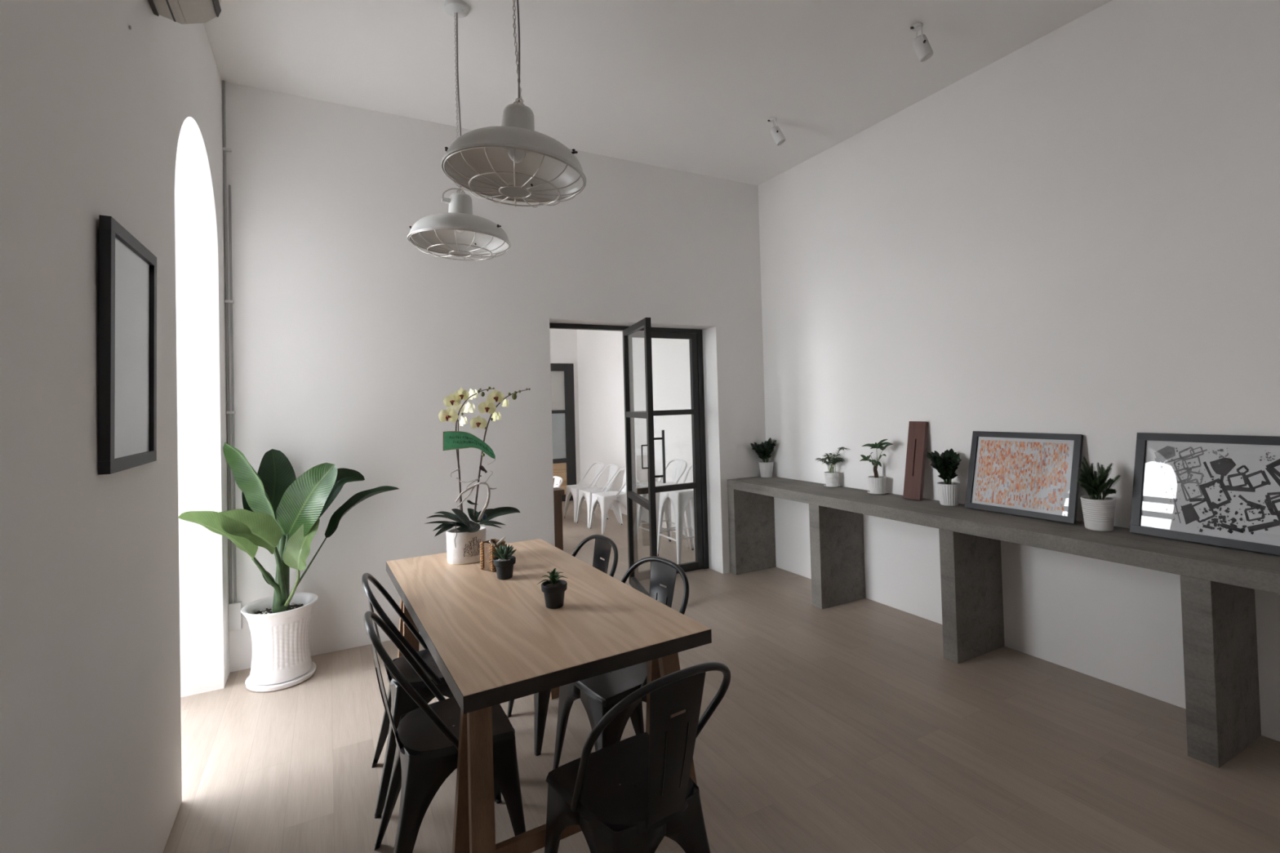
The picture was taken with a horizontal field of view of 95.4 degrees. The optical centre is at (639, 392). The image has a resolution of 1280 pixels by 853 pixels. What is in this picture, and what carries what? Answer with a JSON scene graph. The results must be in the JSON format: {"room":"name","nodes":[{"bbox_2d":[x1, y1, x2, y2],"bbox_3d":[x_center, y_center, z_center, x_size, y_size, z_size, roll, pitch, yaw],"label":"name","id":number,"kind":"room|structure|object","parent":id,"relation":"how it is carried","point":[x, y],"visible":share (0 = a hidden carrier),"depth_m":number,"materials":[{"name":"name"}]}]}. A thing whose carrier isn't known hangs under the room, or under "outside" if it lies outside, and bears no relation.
{"room":"dining room","nodes":[
{"label":"dining room","id":0,"kind":"room"},
{"bbox_2d":[0,0,230,852],"bbox_3d":[-2.105,-0.138,2.235,0.550,3.467,11.720,-1,-1,-28],"label":"wall","id":1,"kind":"structure","parent":0,"point":[114,604],"depth_m":1.50,"materials":[{"name":"white paint"}]},
{"bbox_2d":[97,214,156,475],"bbox_3d":[-1.486,-0.117,1.703,0.025,0.668,0.462,0,-2,-28],"label":"picture frame","id":2,"kind":"object","parent":1,"relation":"attached to","point":[127,269],"visible":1,"depth_m":1.65,"materials":[{"name":"grey wood"}]},
{"bbox_2d":[114,236,149,458],"bbox_3d":[-1.488,-0.117,1.702,0.005,0.614,0.408,0,-1,-28],"label":"print","id":3,"kind":"object","parent":2,"relation":"attached to","point":[131,262],"depth_m":1.70},
{"bbox_2d":[147,0,221,24],"bbox_3d":[-1.421,-1.478,1.715,0.200,0.308,0.860,-1,-1,-28],"label":"air conditioner","id":4,"kind":"object","parent":1,"relation":"attached to","point":[181,11],"visible":1,"depth_m":2.03,"materials":[{"name":"white plastic"}]},
{"bbox_2d":[222,80,765,671],"bbox_3d":[-0.711,-0.134,4.488,4.038,3.467,0.270,-1,-1,-28],"label":"wall","id":5,"kind":"structure","parent":0,"point":[351,340],"depth_m":3.91,"materials":[{"name":"white paint"}]},
{"bbox_2d":[222,80,236,603],"bbox_3d":[-2.406,-0.308,3.417,0.042,3.066,0.021,-1,-1,-28],"label":"conduit pipe","id":6,"kind":"object","parent":5,"relation":"attached to","point":[225,149],"visible":0.87,"depth_m":3.42,"materials":[{"name":"grey metal"}]},
{"bbox_2d":[228,601,241,631],"bbox_3d":[-2.353,1.302,3.387,0.060,0.155,0.034,-1,-1,-28],"label":"junction box","id":7,"kind":"object","parent":5,"relation":"attached to","point":[234,608],"visible":1,"depth_m":3.37,"materials":[{"name":"white plastic"}]},
{"bbox_2d":[549,317,709,595],"bbox_3d":[0.085,0.507,4.587,1.521,2.148,0.803,-1,-1,-28],"label":"door","id":8,"kind":"structure","parent":5,"relation":"in","point":[642,328],"depth_m":4.91,"materials":[{"name":"black metal"}]},
{"bbox_2d":[493,555,515,579],"bbox_3d":[-0.600,0.779,2.586,0.098,0.086,0.098,-1,-1,-28],"label":"pot","id":9,"kind":"object","parent":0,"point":[504,565],"depth_m":2.56,"materials":[{"name":"grey ceramic"}]},
{"bbox_2d":[541,579,567,608],"bbox_3d":[-0.324,0.765,2.203,0.098,0.086,0.098,-2,-1,27],"label":"pot","id":10,"kind":"object","parent":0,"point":[553,590],"depth_m":2.17,"materials":[{"name":"grey ceramic"}]},
{"bbox_2d":[549,328,580,484],"bbox_3d":[-2.808,-0.008,8.394,4.038,3.467,0.200,-1,-1,-28],"label":"wall","id":11,"kind":"structure","parent":0,"point":[563,342],"depth_m":9.21,"materials":[{"name":"white paint"}]},
{"bbox_2d":[550,363,576,501],"bbox_3d":[-1.520,0.627,8.963,1.088,2.150,0.080,-1,-1,-28],"label":"door","id":12,"kind":"structure","parent":11,"relation":"in","point":[562,397],"depth_m":9.12,"materials":[{"name":"black metal"}]},
{"bbox_2d":[203,0,1111,185],"bbox_3d":[-0.309,-1.976,3.259,4.838,0.150,11.720,-1,-1,-28],"label":"ceiling","id":13,"kind":"structure","parent":0,"point":[689,86],"depth_m":3.34,"materials":[{"name":"paint"}]},
{"bbox_2d":[407,0,511,260],"bbox_3d":[-0.889,-1.282,2.848,0.482,1.221,0.482,-1,-1,-28],"label":"pendant lamp","id":14,"kind":"object","parent":13,"relation":"hanging from","point":[457,232],"visible":0.95,"depth_m":2.83,"materials":[{"name":"white metal"}]},
{"bbox_2d":[440,0,586,207],"bbox_3d":[-0.439,-1.298,1.998,0.481,1.243,0.482,-1,-1,-28],"label":"pendant lamp","id":15,"kind":"object","parent":13,"relation":"hanging from","point":[512,161],"visible":1,"depth_m":2.01,"materials":[{"name":"white metal"}]},
{"bbox_2d":[767,117,786,145],"bbox_3d":[0.967,-1.832,4.102,0.109,0.175,0.101,-2,-1,30],"label":"ceiling spotlight","id":16,"kind":"object","parent":13,"relation":"attached to","point":[776,134],"visible":1,"depth_m":4.08,"materials":[{"name":"white plastic"}]},
{"bbox_2d":[910,22,933,62],"bbox_3d":[1.507,-1.864,3.111,0.100,0.175,0.101,-2,-1,34],"label":"ceiling spotlight","id":17,"kind":"object","parent":13,"relation":"attached to","point":[922,46],"visible":1,"depth_m":3.09,"materials":[{"name":"white plastic"}]},
{"bbox_2d":[163,500,1279,852],"bbox_3d":[-0.214,1.614,3.194,4.838,0.100,11.720,-1,-1,-28],"label":"floor","id":18,"kind":"structure","parent":0,"point":[848,727],"depth_m":2.48,"materials":[{"name":"brown wood"}]},
{"bbox_2d":[178,442,399,692],"bbox_3d":[-1.976,0.939,3.308,0.461,1.348,1.098,-2,-1,41],"label":"potted plant","id":19,"kind":"object","parent":18,"relation":"on","point":[283,511],"visible":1,"depth_m":3.24,"materials":[{"name":"green plant"}]},
{"bbox_2d":[361,573,453,818],"bbox_3d":[-0.879,1.148,2.399,0.466,0.839,0.444,-1,-1,-26],"label":"metal chair","id":20,"kind":"object","parent":18,"relation":"on","point":[400,702],"visible":0.51,"depth_m":2.25,"materials":[{"name":"black metal"}]},
{"bbox_2d":[364,610,525,852],"bbox_3d":[-0.657,1.134,1.950,0.466,0.839,0.444,-1,-1,-28],"label":"metal chair","id":21,"kind":"object","parent":18,"relation":"on","point":[427,740],"visible":0.84,"depth_m":1.86,"materials":[{"name":"black metal"}]},
{"bbox_2d":[386,538,711,852],"bbox_3d":[-0.508,1.189,2.425,0.814,0.743,1.606,-1,-1,-30],"label":"dining table","id":22,"kind":"object","parent":18,"relation":"on","point":[493,641],"visible":0.76,"depth_m":1.94,"materials":[{"name":"brown wood"}]},
{"bbox_2d":[426,386,530,564],"bbox_3d":[-0.801,0.402,2.889,0.538,0.861,0.270,-1,-1,-28],"label":"potted orchid","id":23,"kind":"object","parent":22,"relation":"on","point":[463,542],"visible":1,"depth_m":2.85,"materials":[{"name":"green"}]},
{"bbox_2d":[463,537,480,556],"bbox_3d":[-0.812,0.752,2.846,0.101,0.094,0.011,-1,-1,-39],"label":"print","id":24,"kind":"object","parent":23,"relation":"attached to","point":[471,544],"depth_m":2.84,"materials":[{"name":"brown"}]},
{"bbox_2d":[480,536,505,572],"bbox_3d":[-0.692,0.752,2.724,0.093,0.150,0.101,-2,-1,34],"label":"holder","id":25,"kind":"object","parent":22,"relation":"on","point":[487,548],"visible":0.73,"depth_m":2.71,"materials":[{"name":"beige wicker"}]},
{"bbox_2d":[492,543,516,579],"bbox_3d":[-0.601,0.750,2.587,0.109,0.145,0.100,-1,-1,-28],"label":"potted succulent","id":26,"kind":"object","parent":22,"relation":"on","point":[504,562],"visible":1,"depth_m":2.56,"materials":[{"name":"green plant"}]},
{"bbox_2d":[537,568,568,608],"bbox_3d":[-0.323,0.739,2.205,0.108,0.138,0.100,-2,-1,11],"label":"potted succulent","id":27,"kind":"object","parent":22,"relation":"on","point":[553,589],"visible":1,"depth_m":2.18,"materials":[{"name":"black ceramic"}]},
{"bbox_2d":[553,475,564,546],"bbox_3d":[-1.079,1.282,6.249,0.468,0.720,0.390,-1,-1,-28],"label":"metal chair","id":28,"kind":"object","parent":18,"relation":"on","point":[557,479],"visible":0.12,"depth_m":6.34,"materials":[{"name":"white"}]},
{"bbox_2d":[553,487,564,551],"bbox_3d":[-1.319,1.319,5.727,1.160,0.640,0.210,-1,-1,-28],"label":"counter","id":29,"kind":"object","parent":18,"relation":"on","point":[557,492],"depth_m":5.89,"materials":[{"name":"brown wood"}]},
{"bbox_2d":[553,487,564,496],"bbox_3d":[-1.327,1.026,5.733,1.160,0.055,0.210,-1,-1,-28],"label":"countertop","id":30,"kind":"structure","parent":29,"relation":"on","point":[557,491],"depth_m":5.89,"materials":[{"name":"brown wood"}]},
{"bbox_2d":[506,534,617,755],"bbox_3d":[-0.357,1.141,2.788,0.466,0.839,0.444,-1,-1,-31],"label":"metal chair","id":31,"kind":"object","parent":18,"relation":"on","point":[603,544],"visible":0.22,"depth_m":2.73,"materials":[{"name":"black metal"}]},
{"bbox_2d":[564,462,604,522],"bbox_3d":[-0.727,1.299,7.698,0.468,0.720,0.390,-1,-1,-28],"label":"metal chair","id":32,"kind":"object","parent":18,"relation":"on","point":[573,490],"visible":0.74,"depth_m":7.67,"materials":[{"name":"white"}]},
{"bbox_2d":[576,464,620,528],"bbox_3d":[-0.522,1.287,7.337,0.468,0.720,0.390,-1,-1,-28],"label":"metal chair","id":33,"kind":"object","parent":18,"relation":"on","point":[585,493],"visible":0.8,"depth_m":7.30,"materials":[{"name":"white"}]},
{"bbox_2d":[589,466,626,534],"bbox_3d":[-0.326,1.275,6.971,0.468,0.720,0.390,-1,-1,-28],"label":"metal chair","id":34,"kind":"object","parent":18,"relation":"on","point":[606,499],"visible":0.83,"depth_m":6.88,"materials":[{"name":"white"}]},
{"bbox_2d":[552,556,688,769],"bbox_3d":[-0.065,1.125,2.323,0.466,0.839,0.444,-1,-1,-35],"label":"metal chair","id":35,"kind":"object","parent":18,"relation":"on","point":[599,694],"visible":0.43,"depth_m":2.25,"materials":[{"name":"black metal"}]},
{"bbox_2d":[544,662,730,852],"bbox_3d":[-0.014,1.110,1.610,0.444,0.839,0.466,-1,-1,-34],"label":"metal chair","id":36,"kind":"object","parent":18,"relation":"on","point":[656,797],"visible":1,"depth_m":1.50,"materials":[{"name":"black metal"}]},
{"bbox_2d":[636,458,689,548],"bbox_3d":[0.237,1.156,6.040,0.452,0.894,0.410,-1,-1,-28],"label":"bar stool","id":37,"kind":"object","parent":18,"relation":"on","point":[677,474],"visible":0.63,"depth_m":6.11,"materials":[{"name":"white metal"}]},
{"bbox_2d":[657,463,694,564],"bbox_3d":[0.445,1.144,5.652,0.452,0.894,0.410,-1,-1,-28],"label":"bar stool","id":38,"kind":"object","parent":18,"relation":"on","point":[682,500],"visible":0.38,"depth_m":5.52,"materials":[{"name":"white metal"}]},
{"bbox_2d":[727,475,1279,768],"bbox_3d":[1.973,1.103,3.322,0.448,0.810,4.249,-1,-1,-28],"label":"console table","id":39,"kind":"object","parent":18,"relation":"on","point":[1219,584],"visible":0.97,"depth_m":3.13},
{"bbox_2d":[750,437,776,477],"bbox_3d":[1.098,0.579,5.200,0.219,0.348,0.207,-2,-1,1],"label":"potted plant","id":40,"kind":"object","parent":39,"relation":"on","point":[766,467],"visible":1,"depth_m":5.15,"materials":[{"name":"green plant"}]},
{"bbox_2d":[816,447,849,487],"bbox_3d":[1.476,0.576,4.502,0.189,0.311,0.269,-1,-1,-19],"label":"potted plant","id":41,"kind":"object","parent":39,"relation":"on","point":[831,477],"visible":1,"depth_m":4.49,"materials":[{"name":"green plant"}]},
{"bbox_2d":[860,439,893,494],"bbox_3d":[1.692,0.522,4.119,0.141,0.393,0.310,-1,-1,-18],"label":"potted plant","id":42,"kind":"object","parent":39,"relation":"on","point":[877,483],"visible":1,"depth_m":4.11,"materials":[{"name":"green plant"}]},
{"bbox_2d":[902,421,928,500],"bbox_3d":[1.841,0.453,3.891,0.117,0.515,0.125,-1,-1,-28],"label":"wooden board","id":43,"kind":"object","parent":39,"relation":"on","point":[917,430],"visible":1,"depth_m":3.88,"materials":[{"name":"red wood"}]},
{"bbox_2d":[926,448,961,506],"bbox_3d":[1.899,0.529,3.630,0.188,0.349,0.211,-2,-1,6],"label":"potted plant","id":44,"kind":"object","parent":39,"relation":"on","point":[946,464],"visible":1,"depth_m":3.62,"materials":[{"name":"green plant"}]},
{"bbox_2d":[964,431,1083,524],"bbox_3d":[2.152,0.460,3.300,0.130,0.460,0.586,-1,-1,-28],"label":"picture frame","id":45,"kind":"object","parent":39,"relation":"on","point":[1035,475],"visible":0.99,"depth_m":3.27,"materials":[{"name":"grey"}]},
{"bbox_2d":[1076,456,1121,531],"bbox_3d":[2.266,0.498,2.880,0.160,0.362,0.183,-2,-1,5],"label":"potted plant","id":46,"kind":"object","parent":39,"relation":"on","point":[1098,510],"visible":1,"depth_m":2.86,"materials":[{"name":"green plant"}]},
{"bbox_2d":[1129,432,1279,555],"bbox_3d":[2.566,0.426,2.511,0.133,0.477,0.720,-1,-1,-27],"label":"picture frame","id":47,"kind":"object","parent":39,"relation":"on","point":[1224,491],"visible":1,"depth_m":2.58,"materials":[{"name":"grey paper"}]},
{"bbox_2d":[576,0,1279,741],"bbox_3d":[1.782,-0.203,4.324,0.200,3.467,11.720,-1,-1,-28],"label":"wall","id":48,"kind":"structure","parent":0,"point":[1077,232],"depth_m":3.23,"materials":[{"name":"white paint"}]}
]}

